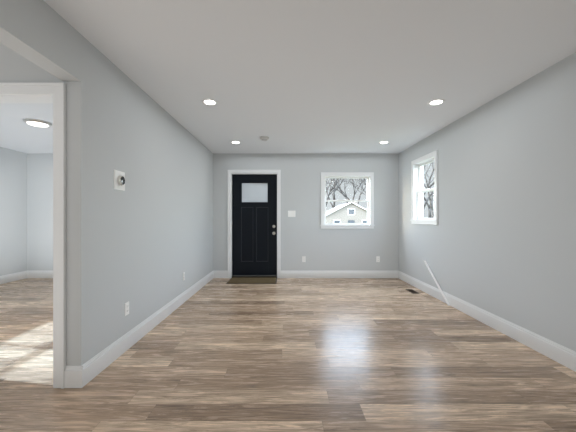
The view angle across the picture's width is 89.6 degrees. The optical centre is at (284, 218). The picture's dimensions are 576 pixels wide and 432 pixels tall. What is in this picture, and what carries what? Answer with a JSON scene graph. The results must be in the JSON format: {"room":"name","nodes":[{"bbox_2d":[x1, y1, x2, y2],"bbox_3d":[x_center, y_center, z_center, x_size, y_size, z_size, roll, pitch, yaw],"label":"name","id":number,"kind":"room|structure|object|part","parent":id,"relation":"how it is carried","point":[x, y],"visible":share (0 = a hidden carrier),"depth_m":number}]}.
{"room":"empty living room","nodes":[
{"label":"empty living room","id":0,"kind":"room"},
{"bbox_2d":[0,147,26,275],"bbox_3d":[-5.240,-0.055,1.600,0.160,2.490,8.400,0,0,0],"label":"wall","id":1,"kind":"structure","parent":0,"point":[13,211],"depth_m":5.51},
{"bbox_2d":[0,43,62,82],"bbox_3d":[-3.365,-0.055,2.115,3.590,2.490,0.130,0,0,0],"label":"wall","id":2,"kind":"structure","parent":0,"point":[15,67],"depth_m":2.05},
{"bbox_2d":[0,83,65,388],"bbox_3d":[-2.029,0.119,2.112,0.962,2.141,0.170,0,0,0],"label":"door frame","id":3,"kind":"structure","parent":2,"relation":"attached to","point":[54,94],"depth_m":2.03},
{"bbox_2d":[0,0,212,365],"bbox_3d":[-1.505,-0.055,1.600,0.130,2.490,8.400,0,0,0],"label":"wall","id":4,"kind":"structure","parent":0,"point":[142,242],"depth_m":2.45},
{"bbox_2d":[114,170,124,190],"bbox_3d":[-1.424,-0.330,2.520,0.032,0.164,0.164,0,0,0],"label":"thermostat","id":5,"kind":"object","parent":4,"relation":"attached to","point":[119,180],"visible":1,"depth_m":2.50},
{"bbox_2d":[125,301,128,315],"bbox_3d":[-1.436,0.820,2.638,0.008,0.115,0.070,0,0,0],"label":"electrical outlet","id":6,"kind":"object","parent":4,"relation":"attached to","point":[126,308],"visible":1,"depth_m":2.63},
{"bbox_2d":[0,271,575,387],"bbox_3d":[-1.445,1.115,1.600,7.430,0.150,8.400,0,0,0],"label":"baseboard","id":7,"kind":"structure","parent":4,"relation":"attached to","point":[83,375],"depth_m":3.10},
{"bbox_2d":[27,154,397,270],"bbox_3d":[-1.445,-0.055,5.880,7.750,2.490,0.160,0,0,0],"label":"wall","id":8,"kind":"structure","parent":0,"point":[303,233],"depth_m":5.80},
{"bbox_2d":[228,170,280,277],"bbox_3d":[-0.615,0.109,5.869,1.058,2.162,0.183,0,0,0],"label":"door frame","id":9,"kind":"structure","parent":8,"relation":"attached to","point":[254,172],"depth_m":5.78},
{"bbox_2d":[232,175,276,274],"bbox_3d":[-0.617,0.130,5.829,0.910,2.031,0.113,0,0,0],"label":"door leaf","id":10,"kind":"structure","parent":8,"relation":"in","point":[254,224],"depth_m":5.84},
{"bbox_2d":[232,275,276,277],"bbox_3d":[-0.613,1.170,5.897,0.908,0.040,0.185,0,0,0],"label":"door threshold sill","id":11,"kind":"structure","parent":8,"relation":"attached to","point":[254,276],"depth_m":5.81},
{"bbox_2d":[288,211,295,216],"bbox_3d":[0.135,-0.095,5.794,0.150,0.125,0.012,0,0,0],"label":"light switch","id":12,"kind":"object","parent":8,"relation":"attached to","point":[291,213],"visible":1,"depth_m":5.79},
{"bbox_2d":[320,172,374,228],"bbox_3d":[1.244,-0.359,5.863,1.080,1.122,0.194,0,0,0],"label":"window","id":13,"kind":"structure","parent":8,"relation":"in","point":[370,175],"depth_m":5.78},
{"bbox_3d":[1.244,-0.359,5.877,0.906,0.972,0.063,0,0,0],"label":"window back sash","id":14,"kind":"part","parent":13,"relation":"part of"},
{"bbox_2d":[0,278,575,431],"bbox_3d":[-1.445,1.250,1.600,7.750,0.120,8.720,0,0,0],"label":"floor","id":15,"kind":"structure","parent":0,"point":[329,355],"depth_m":2.27},
{"bbox_2d":[226,278,276,283],"bbox_3d":[-0.616,1.181,5.535,0.918,0.018,0.500,0,0,0],"label":"doormat","id":16,"kind":"object","parent":15,"relation":"on","point":[252,281],"visible":1,"depth_m":5.39},
{"bbox_2d":[406,289,419,293],"bbox_3d":[2.075,1.187,4.725,0.110,0.006,0.270,0,0,0],"label":"floor vent","id":17,"kind":"object","parent":15,"relation":"in","point":[412,291],"visible":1,"depth_m":4.71},
{"bbox_2d":[424,260,449,305],"bbox_3d":[2.244,0.941,4.323,0.045,0.532,0.746,0,0,0],"label":"trim strip","id":18,"kind":"object","parent":15,"relation":"on","point":[437,284],"visible":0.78,"depth_m":4.27},
{"bbox_2d":[0,0,575,153],"bbox_3d":[-1.445,-1.360,1.600,7.750,0.120,8.720,0,0,0],"label":"ceiling","id":19,"kind":"structure","parent":0,"point":[326,76],"depth_m":2.42},
{"bbox_2d":[23,119,51,126],"bbox_3d":[-3.340,-1.278,3.920,0.300,0.045,0.300,0,0,0],"label":"flush ceiling light","id":20,"kind":"object","parent":19,"relation":"attached to","point":[37,123],"visible":1,"depth_m":3.86},
{"bbox_2d":[201,99,217,105],"bbox_3d":[-0.840,-1.297,3.240,0.180,0.006,0.180,0,0,0],"label":"recessed light","id":21,"kind":"object","parent":19,"relation":"in","point":[209,101],"visible":1,"depth_m":3.24},
{"bbox_2d":[260,136,268,140],"bbox_3d":[-0.330,-1.274,4.640,0.144,0.052,0.144,0,0,0],"label":"smoke detector","id":22,"kind":"object","parent":19,"relation":"attached to","point":[264,138],"visible":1,"depth_m":4.59},
{"bbox_2d":[427,99,444,105],"bbox_3d":[1.690,-1.297,3.240,0.180,0.006,0.180,0,0,0],"label":"recessed light","id":23,"kind":"object","parent":19,"relation":"in","point":[436,102],"visible":1,"depth_m":3.24},
{"bbox_2d":[398,52,575,351],"bbox_3d":[2.350,-0.055,1.600,0.160,2.490,8.400,0,0,0],"label":"wall","id":24,"kind":"structure","parent":0,"point":[499,239],"depth_m":2.93},
{"bbox_2d":[410,150,437,224],"bbox_3d":[2.333,-0.460,4.730,0.194,1.110,0.884,0,0,0],"label":"window","id":25,"kind":"structure","parent":24,"relation":"in","point":[416,163],"depth_m":5.05},
{"bbox_3d":[2.346,-0.460,4.730,0.063,0.960,0.710,0,0,0],"label":"window right sash","id":26,"kind":"part","parent":25,"relation":"part of"},
{"label":"outside","id":27,"kind":"structure","parent":0,"visible":0},
{"bbox_3d":[0.000,2.490,0.000,400.000,0.900,400.000,0,0,0],"label":"ground","id":28,"kind":"structure","parent":27,"visible":0},
{"bbox_2d":[326,179,342,207],"bbox_3d":[13.141,-7.913,68.534,15.306,21.190,22.511,0,0,0],"label":"tree","id":29,"kind":"object","parent":28,"relation":"on","point":[333,195],"depth_m":69.98},
{"bbox_2d":[326,179,348,205],"bbox_3d":[10.346,-6.811,61.065,16.066,18.948,14.564,0,0,0],"label":"tree","id":30,"kind":"object","parent":28,"relation":"on","point":[334,185],"depth_m":62.73},
{"bbox_2d":[326,179,365,202],"bbox_3d":[13.811,-6.748,63.143,15.646,18.852,16.967,0,0,0],"label":"tree","id":31,"kind":"object","parent":28,"relation":"on","point":[353,188],"depth_m":62.95},
{"bbox_2d":[326,202,366,222],"bbox_3d":[11.300,-0.410,54.700,9.800,6.000,12.400,0,0,0],"label":"house","id":32,"kind":"structure","parent":28,"relation":"on","point":[358,217],"depth_m":49.50},
{"bbox_2d":[332,179,366,202],"bbox_3d":[15.001,-6.468,71.290,16.442,18.265,9.785,0,0,0],"label":"tree","id":33,"kind":"object","parent":28,"relation":"on","point":[345,187],"depth_m":70.76},
{"bbox_2d":[345,179,366,194],"bbox_3d":[20.315,-7.191,75.906,13.444,19.714,13.734,0,0,0],"label":"tree","id":34,"kind":"object","parent":28,"relation":"on","point":[357,180],"depth_m":75.47},
{"bbox_2d":[424,167,433,217],"bbox_3d":[24.592,-5.458,52.537,15.630,16.202,13.578,0,0,0],"label":"tree","id":35,"kind":"object","parent":28,"relation":"on","point":[429,212],"depth_m":49.92},
{"bbox_2d":[424,166,433,207],"bbox_3d":[14.822,-4.410,26.878,11.164,14.132,9.454,0,0,0],"label":"tree","id":36,"kind":"object","parent":28,"relation":"on","point":[432,192],"depth_m":27.11},
{"bbox_2d":[424,162,433,194],"bbox_3d":[15.229,-5.115,34.055,12.105,15.543,10.916,0,0,0],"label":"tree","id":37,"kind":"object","parent":28,"relation":"on","point":[428,186],"depth_m":33.94},
{"bbox_2d":[424,163,433,217],"bbox_3d":[18.116,-4.186,40.094,10.944,13.676,11.855,0,0,0],"label":"tree","id":38,"kind":"object","parent":28,"relation":"on","point":[431,203],"depth_m":38.93}
]}

